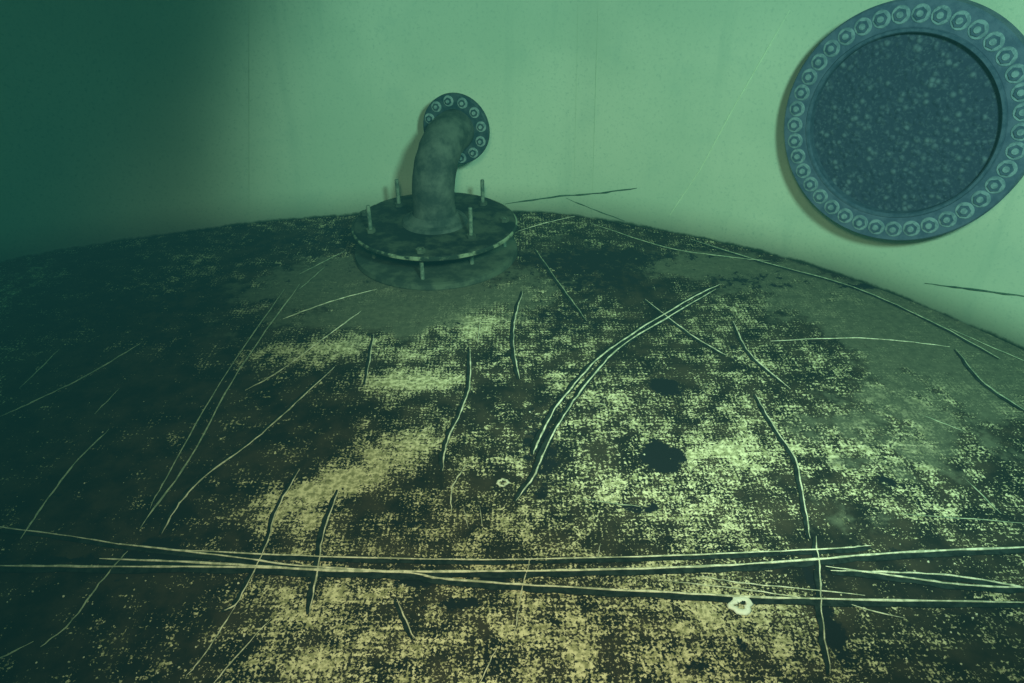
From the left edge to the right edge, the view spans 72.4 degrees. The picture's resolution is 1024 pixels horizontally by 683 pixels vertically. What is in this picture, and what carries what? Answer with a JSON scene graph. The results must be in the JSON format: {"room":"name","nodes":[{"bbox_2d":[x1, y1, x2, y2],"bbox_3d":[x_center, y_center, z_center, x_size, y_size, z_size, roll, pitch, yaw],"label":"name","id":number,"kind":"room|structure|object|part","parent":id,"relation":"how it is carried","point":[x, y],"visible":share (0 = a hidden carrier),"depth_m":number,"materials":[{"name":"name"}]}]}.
{"room":"underwater tank interior","nodes":[
{"label":"underwater tank interior","id":0,"kind":"room"},
{"bbox_2d":[0,212,1023,682],"bbox_3d":[-0.150,0.143,1.524,4.100,0.004,2.600,0,33,0],"label":"floor","id":1,"kind":"structure","parent":0,"point":[863,448],"depth_m":1.37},
{"bbox_2d":[351,93,517,290],"bbox_3d":[-0.233,-0.459,2.054,0.500,0.432,0.500,0,33,0],"label":"pipe","id":2,"kind":"object","parent":1,"relation":"on","point":[434,237],"visible":1,"depth_m":2.04,"materials":[{"name":"grey metal"}]},
{"bbox_3d":[-0.233,-0.358,2.120,0.488,0.014,0.488,0,33,0],"label":"plate","id":3,"kind":"part","parent":2,"relation":"part of","materials":[{"name":"grey metal"}]},
{"bbox_3d":[-0.233,-0.286,2.166,0.500,0.020,0.500,0,33,0],"label":"plate","id":4,"kind":"part","parent":2,"relation":"part of","materials":[{"name":"grey metal"}]},
{"bbox_2d":[423,93,489,163],"bbox_3d":[-0.172,-0.654,2.155,0.214,0.214,0.020,10,34,15],"label":"flange","id":5,"kind":"object","parent":2,"relation":"attached to","point":[462,106],"depth_m":2.11,"materials":[{"name":"grey metal"}]},
{"bbox_2d":[1,401,1004,680],"bbox_3d":[-0.035,0.307,1.267,1.909,0.006,0.651,0,33,0],"label":"debris","id":6,"kind":"object","parent":1,"relation":"on","point":[747,610],"visible":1,"depth_m":1.10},
{"bbox_2d":[0,526,1023,607],"bbox_3d":[-0.020,0.373,1.164,1.848,0.006,0.130,1,33,1],"label":"cable","id":7,"kind":"object","parent":1,"relation":"on","point":[240,562],"visible":1,"depth_m":1.16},
{"bbox_2d":[0,216,1023,682],"bbox_3d":[0.029,0.079,1.618,2.093,0.006,1.696,-18,37,-26],"label":"twigs","id":8,"kind":"object","parent":1,"relation":"on","point":[644,327],"visible":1,"depth_m":1.47,"materials":[{"name":"wood"}]},
{"bbox_2d":[506,188,1023,296],"bbox_3d":[0.649,-0.314,2.091,1.528,0.128,0.144,20,38,28],"label":"twigs","id":9,"kind":"object","parent":1,"relation":"on","point":[973,289],"depth_m":2.31,"materials":[{"name":"wood"}]},
{"bbox_2d":[0,0,1023,349],"bbox_3d":[-0.450,-0.776,1.581,3.691,1.520,1.150,0,33,0],"label":"wall","id":10,"kind":"structure","parent":0,"point":[121,120],"depth_m":2.10,"materials":[{"name":"paint"}]},
{"bbox_2d":[574,10,789,214],"bbox_3d":[-0.064,-0.697,2.165,1.615,0.650,0.198,4,33,5],"label":"scratch","id":11,"kind":"object","parent":10,"relation":"attached to","point":[789,10],"depth_m":2.10,"materials":[{"name":"paint"}]},
{"bbox_2d":[784,0,1023,240],"bbox_3d":[0.984,-0.546,1.741,0.572,0.572,0.166,28,42,36],"label":"porthole","id":12,"kind":"object","parent":10,"relation":"attached to","point":[905,122],"depth_m":1.68,"materials":[{"name":"metal"}]}
]}

